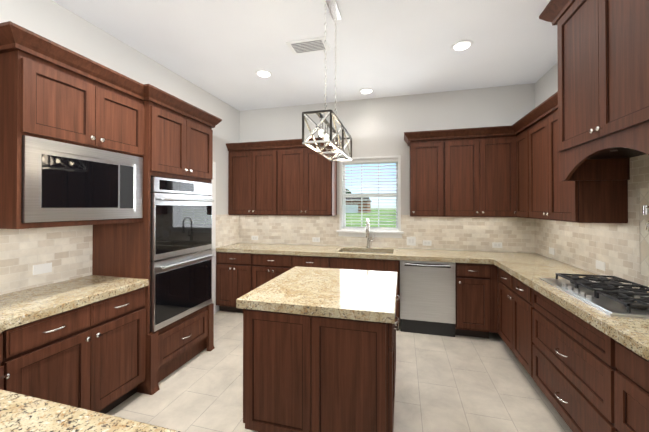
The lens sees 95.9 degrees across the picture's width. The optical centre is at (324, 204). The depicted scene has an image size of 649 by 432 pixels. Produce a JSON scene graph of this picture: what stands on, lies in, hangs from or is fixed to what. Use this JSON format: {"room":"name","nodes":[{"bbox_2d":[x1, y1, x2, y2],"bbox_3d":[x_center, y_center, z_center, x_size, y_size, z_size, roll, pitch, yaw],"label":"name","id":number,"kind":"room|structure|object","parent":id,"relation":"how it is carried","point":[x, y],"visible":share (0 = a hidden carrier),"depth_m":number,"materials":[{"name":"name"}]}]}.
{"room":"kitchen","nodes":[
{"label":"kitchen","id":0,"kind":"room"},
{"bbox_2d":[0,0,239,312],"bbox_3d":[-2.421,-0.028,1.115,0.150,3.050,7.850,0,0,15],"label":"wall","id":1,"kind":"structure","parent":0,"point":[53,21],"depth_m":2.79,"materials":[{"name":"paint"}]},
{"bbox_2d":[0,225,92,294],"bbox_3d":[-2.218,0.353,1.559,0.008,0.465,1.918,0,0,15],"label":"backsplash","id":2,"kind":"structure","parent":1,"relation":"attached to","point":[69,249],"depth_m":2.15,"materials":[{"name":"tile"}]},
{"bbox_2d":[33,262,51,274],"bbox_3d":[-2.057,0.465,2.138,0.006,0.070,0.115,0,0,15],"label":"electrical outlet","id":3,"kind":"object","parent":2,"relation":"attached to","point":[42,268],"visible":1,"depth_m":2.13,"materials":[{"name":"white plastic"}]},
{"bbox_2d":[0,29,107,152],"bbox_3d":[-1.850,-0.659,1.879,0.559,0.555,0.448,0,0,15],"label":"upper cabinet","id":4,"kind":"object","parent":1,"relation":"attached to","point":[48,91],"depth_m":1.71,"materials":[{"name":"brown wood"}]},
{"bbox_2d":[21,135,142,222],"bbox_3d":[-1.743,-0.139,2.017,0.418,0.478,0.752,0,0,15],"label":"microwave","id":5,"kind":"object","parent":4,"relation":"in","point":[61,181],"visible":0.94,"depth_m":1.86,"materials":[{"name":"silver metal"}]},
{"bbox_2d":[108,69,147,160],"bbox_3d":[-1.766,-0.657,2.196,0.559,0.555,0.448,0,0,15],"label":"upper cabinet","id":6,"kind":"object","parent":1,"relation":"attached to","point":[127,99],"depth_m":2.20,"materials":[{"name":"brown wood"}]},
{"bbox_2d":[143,85,191,184],"bbox_3d":[-1.621,-0.584,2.646,0.609,0.695,0.448,0,0,15],"label":"upper cabinet","id":7,"kind":"object","parent":1,"relation":"attached to","point":[169,118],"depth_m":2.52,"materials":[{"name":"brown wood"}]},
{"bbox_2d":[148,105,215,184],"bbox_3d":[-1.537,-0.581,2.963,0.609,0.695,0.448,0,0,15],"label":"upper cabinet","id":8,"kind":"object","parent":1,"relation":"attached to","point":[203,123],"depth_m":2.95,"materials":[{"name":"brown wood"}]},
{"bbox_2d":[211,162,215,313],"bbox_3d":[-1.647,0.457,3.695,0.020,2.120,0.860,0,0,15],"label":"door frame","id":9,"kind":"structure","parent":1,"relation":"attached to","point":[213,195],"depth_m":4.08,"materials":[{"name":"white"}]},
{"bbox_2d":[216,214,239,247],"bbox_3d":[-1.460,0.375,4.418,0.008,0.465,0.625,0,0,15],"label":"backsplash","id":10,"kind":"structure","parent":1,"relation":"attached to","point":[227,226],"depth_m":4.40,"materials":[{"name":"tile"}]},
{"bbox_2d":[52,0,557,110],"bbox_3d":[-0.333,-1.607,0.573,4.470,0.100,7.850,0,0,15],"label":"ceiling","id":11,"kind":"structure","parent":0,"point":[223,50],"depth_m":2.79,"materials":[{"name":"paint"}]},
{"bbox_2d":[255,70,271,77],"bbox_3d":[-0.711,-1.530,3.419,0.200,0.009,0.200,0,0,15],"label":"recessed light","id":12,"kind":"object","parent":11,"relation":"in","point":[264,73],"visible":1,"depth_m":3.40,"materials":[{"name":"white plastic"}]},
{"bbox_2d":[286,36,329,54],"bbox_3d":[-0.154,-1.533,2.827,0.380,0.013,0.220,0,0,15],"label":"ceiling vent","id":13,"kind":"object","parent":11,"relation":"in","point":[309,45],"visible":0.88,"depth_m":2.81,"materials":[{"name":"white metal"}]},
{"bbox_2d":[302,0,351,160],"bbox_3d":[0.048,-0.963,2.179,0.193,1.160,0.753,0,0,15],"label":"pendant light","id":14,"kind":"object","parent":11,"relation":"hanging from","point":[334,10],"visible":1,"depth_m":2.04,"materials":[{"name":"silver metal"}]},
{"bbox_2d":[359,88,373,93],"bbox_3d":[0.563,-1.526,3.930,0.200,0.009,0.200,0,0,15],"label":"recessed light","id":15,"kind":"object","parent":11,"relation":"in","point":[366,90],"visible":0.88,"depth_m":3.91,"materials":[{"name":"white plastic"}]},
{"bbox_2d":[451,40,472,50],"bbox_3d":[1.326,-1.534,2.827,0.200,0.009,0.200,0,0,15],"label":"recessed light","id":16,"kind":"object","parent":11,"relation":"in","point":[462,45],"visible":1,"depth_m":2.81,"materials":[{"name":"white plastic"}]},
{"bbox_2d":[106,311,571,431],"bbox_3d":[-0.333,1.543,0.549,4.470,0.100,7.850,0,0,15],"label":"floor","id":17,"kind":"structure","parent":0,"point":[457,383],"depth_m":2.37,"materials":[{"name":"tile"}]},
{"bbox_2d":[0,321,91,409],"bbox_3d":[-1.823,1.066,1.056,1.028,0.862,1.080,0,0,15],"label":"base cabinet","id":18,"kind":"object","parent":17,"relation":"on","point":[46,362],"depth_m":1.69,"materials":[{"name":"brown wood"}]},
{"bbox_2d":[2,277,163,413],"bbox_3d":[-1.778,1.073,1.991,0.636,0.862,1.002,0,0,15],"label":"base cabinet","id":19,"kind":"object","parent":17,"relation":"on","point":[104,356],"depth_m":2.12,"materials":[{"name":"brown wood"}]},
{"bbox_2d":[0,275,180,431],"bbox_3d":[-1.143,0.610,1.273,2.233,0.052,1.919,0,0,15],"label":"countertop","id":20,"kind":"structure","parent":19,"relation":"on","point":[21,413],"depth_m":1.47,"materials":[{"name":"stone"}]},
{"bbox_2d":[150,177,213,331],"bbox_3d":[-1.505,0.402,2.778,0.586,1.255,0.740,0,0,15],"label":"oven","id":21,"kind":"object","parent":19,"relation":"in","point":[181,254],"visible":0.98,"depth_m":2.62,"materials":[{"name":"grey metal"}]},
{"bbox_2d":[164,303,214,377],"bbox_3d":[-1.575,1.275,2.789,0.618,0.470,0.800,0,0,15],"label":"base cabinet","id":22,"kind":"object","parent":17,"relation":"on","point":[188,336],"depth_m":2.77,"materials":[{"name":"brown wood"}]},
{"bbox_2d":[216,252,255,312],"bbox_3d":[-1.151,1.091,4.349,0.638,0.862,0.629,0,0,15],"label":"base cabinet","id":23,"kind":"object","parent":17,"relation":"on","point":[238,275],"depth_m":4.06,"materials":[{"name":"brown wood"}]},
{"bbox_2d":[216,218,536,263],"bbox_3d":[0.551,0.507,3.891,4.166,0.643,0.648,0,0,15],"label":"countertop","id":24,"kind":"structure","parent":23,"relation":"on","point":[455,256],"depth_m":3.79,"materials":[{"name":"stone"}]},
{"bbox_2d":[366,218,373,247],"bbox_3d":[0.620,0.395,4.039,0.111,0.418,0.245,0,0,15],"label":"faucet","id":25,"kind":"object","parent":24,"relation":"on","point":[367,221],"depth_m":4.11,"materials":[{"name":"silver metal"}]},
{"bbox_2d":[256,254,297,287],"bbox_3d":[-0.630,1.089,4.210,0.720,0.862,0.629,0,0,15],"label":"base cabinet","id":26,"kind":"object","parent":17,"relation":"on","point":[268,266],"depth_m":3.91,"materials":[{"name":"brown wood"}]},
{"bbox_2d":[296,256,343,268],"bbox_3d":[-0.103,1.088,4.070,0.651,0.862,0.629,0,0,15],"label":"base cabinet","id":27,"kind":"object","parent":17,"relation":"on","point":[301,261],"depth_m":3.73,"materials":[{"name":"brown wood"}]},
{"bbox_2d":[243,295,399,431],"bbox_3d":[0.067,1.075,2.185,0.958,0.862,1.002,0,0,15],"label":"kitchen island","id":28,"kind":"object","parent":17,"relation":"on","point":[305,373],"visible":0.83,"depth_m":1.70,"materials":[{"name":"brown wood"}]},
{"bbox_2d":[236,266,397,323],"bbox_3d":[0.048,0.614,2.193,0.957,0.058,1.040,0,0,15],"label":"island countertop","id":29,"kind":"structure","parent":28,"relation":"on","point":[364,295],"depth_m":1.91,"materials":[{"name":"stone"}]},
{"bbox_2d":[400,260,455,336],"bbox_3d":[1.263,1.088,3.664,0.607,0.857,0.597,0,0,15],"label":"dishwasher","id":30,"kind":"object","parent":17,"relation":"on","point":[427,297],"visible":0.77,"depth_m":3.40,"materials":[{"name":"silver metal"}]},
{"bbox_2d":[455,263,497,337],"bbox_3d":[1.780,1.085,3.571,0.432,0.862,0.629,0,0,15],"label":"base cabinet","id":31,"kind":"object","parent":17,"relation":"on","point":[476,285],"depth_m":3.28,"materials":[{"name":"brown wood"}]},
{"bbox_2d":[498,267,525,369],"bbox_3d":[2.074,1.078,2.707,0.619,0.862,0.929,0,0,15],"label":"base cabinet","id":32,"kind":"object","parent":17,"relation":"on","point":[511,291],"depth_m":2.75,"materials":[{"name":"brown wood"}]},
{"bbox_2d":[526,285,605,431],"bbox_3d":[1.844,1.072,1.842,0.619,0.862,1.000,0,0,15],"label":"base cabinet","id":33,"kind":"object","parent":17,"relation":"on","point":[586,376],"depth_m":1.84,"materials":[{"name":"brown wood"}]},
{"bbox_2d":[492,254,648,360],"bbox_3d":[1.717,0.580,1.425,0.648,0.113,3.480,0,0,15],"label":"countertop","id":34,"kind":"structure","parent":33,"relation":"on","point":[615,308],"depth_m":1.84,"materials":[{"name":"stone"}]},
{"bbox_2d":[540,273,648,318],"bbox_3d":[1.853,0.557,1.875,0.500,0.060,0.820,0,0,15],"label":"cooktop","id":35,"kind":"object","parent":34,"relation":"in","point":[610,297],"depth_m":1.82,"materials":[{"name":"silver metal"}]},
{"bbox_2d":[606,335,648,431],"bbox_3d":[1.591,1.065,0.890,0.619,0.862,0.970,0,0,15],"label":"base cabinet","id":36,"kind":"object","parent":17,"relation":"on","point":[627,372],"depth_m":1.36,"materials":[{"name":"brown wood"}]},
{"bbox_2d":[239,83,534,252],"bbox_3d":[0.654,-0.004,4.282,4.170,3.050,0.150,0,0,15],"label":"wall","id":37,"kind":"structure","parent":0,"point":[374,127],"depth_m":4.11,"materials":[{"name":"paint"}]},
{"bbox_2d":[226,141,281,214],"bbox_3d":[-0.996,-0.383,4.474,0.877,1.070,0.329,0,0,15],"label":"upper cabinet","id":38,"kind":"object","parent":37,"relation":"attached to","point":[254,168],"depth_m":4.31,"materials":[{"name":"brown wood"}]},
{"bbox_2d":[282,137,336,215],"bbox_3d":[-0.283,-0.384,4.284,0.880,1.070,0.329,0,0,15],"label":"upper cabinet","id":39,"kind":"object","parent":37,"relation":"attached to","point":[296,177],"depth_m":4.11,"materials":[{"name":"brown wood"}]},
{"bbox_2d":[312,237,319,241],"bbox_3d":[-0.127,0.522,4.394,0.115,0.070,0.006,0,0,15],"label":"electrical outlet","id":40,"kind":"object","parent":37,"relation":"attached to","point":[315,239],"visible":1,"depth_m":4.39,"materials":[{"name":"white plastic"}]},
{"bbox_2d":[336,155,403,237],"bbox_3d":[0.658,-0.115,4.259,0.950,1.152,0.195,0,0,15],"label":"window","id":41,"kind":"structure","parent":37,"relation":"in","point":[398,233],"depth_m":4.24,"materials":[{"name":"white wood"}]},
{"bbox_2d":[342,158,397,229],"bbox_3d":[0.656,-0.151,4.252,0.802,1.012,0.056,0,0,15],"label":"window blinds","id":42,"kind":"object","parent":41,"relation":"attached to","point":[373,161],"visible":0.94,"depth_m":4.23,"materials":[{"name":"white plastic"}]},
{"bbox_2d":[240,215,531,252],"bbox_3d":[0.634,0.373,4.201,4.166,0.465,0.008,0,0,15],"label":"backsplash","id":43,"kind":"structure","parent":37,"relation":"attached to","point":[445,233],"depth_m":4.03,"materials":[{"name":"tile"}]},
{"bbox_2d":[407,237,415,245],"bbox_3d":[1.197,0.499,4.043,0.120,0.120,0.006,0,0,15],"label":"electrical outlet","id":44,"kind":"object","parent":37,"relation":"attached to","point":[411,241],"visible":1,"depth_m":4.04,"materials":[{"name":"white plastic"}]},
{"bbox_2d":[408,131,435,216],"bbox_3d":[1.368,-0.387,3.846,0.476,1.070,0.329,0,0,15],"label":"upper cabinet","id":45,"kind":"object","parent":37,"relation":"attached to","point":[422,144],"depth_m":3.71,"materials":[{"name":"brown wood"}]},
{"bbox_2d":[423,240,431,245],"bbox_3d":[1.397,0.519,3.989,0.115,0.070,0.006,0,0,15],"label":"electrical outlet","id":46,"kind":"object","parent":37,"relation":"attached to","point":[427,243],"visible":1,"depth_m":3.99,"materials":[{"name":"white plastic"}]},
{"bbox_2d":[436,125,511,216],"bbox_3d":[1.876,-0.388,3.676,0.874,1.070,0.398,0,0,15],"label":"upper cabinet","id":47,"kind":"object","parent":37,"relation":"attached to","point":[505,171],"depth_m":3.55,"materials":[{"name":"brown wood"}]},
{"bbox_2d":[492,242,501,247],"bbox_3d":[2.224,0.517,3.770,0.115,0.070,0.006,0,0,15],"label":"electrical outlet","id":48,"kind":"object","parent":37,"relation":"attached to","point":[496,244],"visible":1,"depth_m":3.77,"materials":[{"name":"white plastic"}]},
{"bbox_2d":[535,62,557,107],"bbox_3d":[1.755,-0.036,0.007,0.150,3.050,7.850,0,0,15],"label":"wall","id":49,"kind":"structure","parent":0,"point":[546,85],"depth_m":3.39,"materials":[{"name":"paint"}]},
{"bbox_2d":[512,115,531,217],"bbox_3d":[2.329,-0.392,3.210,0.377,1.070,0.450,0,0,15],"label":"upper cabinet","id":50,"kind":"object","parent":49,"relation":"attached to","point":[521,173],"depth_m":3.30,"materials":[{"name":"brown wood"}]},
{"bbox_2d":[528,91,627,222],"bbox_3d":[2.209,-0.396,2.663,0.328,1.070,0.949,0,0,15],"label":"upper cabinet","id":51,"kind":"object","parent":49,"relation":"attached to","point":[600,201],"depth_m":2.53,"materials":[{"name":"brown wood"}]},
{"bbox_2d":[532,154,648,291],"bbox_3d":[2.106,0.094,1.661,0.016,0.985,4.130,0,0,15],"label":"backsplash","id":52,"kind":"structure","parent":49,"relation":"attached to","point":[620,250],"depth_m":2.32,"materials":[{"name":"tile"}]},
{"bbox_2d":[549,247,553,254],"bbox_3d":[2.527,0.513,3.259,0.006,0.070,0.115,0,0,15],"label":"electrical outlet","id":53,"kind":"object","parent":52,"relation":"attached to","point":[551,250],"visible":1,"depth_m":3.25,"materials":[{"name":"white plastic"}]},
{"bbox_2d":[596,260,604,270],"bbox_3d":[2.314,0.507,2.457,0.006,0.070,0.115,0,0,15],"label":"electrical outlet","id":54,"kind":"object","parent":52,"relation":"attached to","point":[600,265],"visible":1,"depth_m":2.45,"materials":[{"name":"white plastic"}]},
{"bbox_2d":[643,205,648,231],"bbox_3d":[2.095,0.085,1.769,0.075,0.175,0.372,0,0,15],"label":"pot filler","id":55,"kind":"object","parent":52,"relation":"attached to","point":[645,209],"visible":1,"depth_m":1.91,"materials":[{"name":"silver metal"}]},
{"bbox_2d":[539,0,648,180],"bbox_3d":[1.857,-0.868,1.735,0.532,1.360,1.218,0,0,15],"label":"range hood","id":56,"kind":"object","parent":49,"relation":"attached to","point":[603,85],"visible":1,"depth_m":1.82,"materials":[{"name":"brown wood"}]},
{"label":"outside","id":57,"kind":"structure","parent":0,"visible":0},
{"bbox_2d":[346,208,395,226],"bbox_3d":[64.801,3.773,243.646,600.000,0.050,495.490,0,0,15],"label":"lawn","id":58,"kind":"structure","parent":57,"point":[353,219],"depth_m":49.90,"materials":[{"name":"green plant"}]},
{"bbox_2d":[346,196,371,212],"bbox_3d":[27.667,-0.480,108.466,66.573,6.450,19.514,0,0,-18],"label":"house","id":59,"kind":"structure","parent":58,"relation":"on","point":[354,206],"depth_m":95.58,"materials":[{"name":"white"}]}
]}

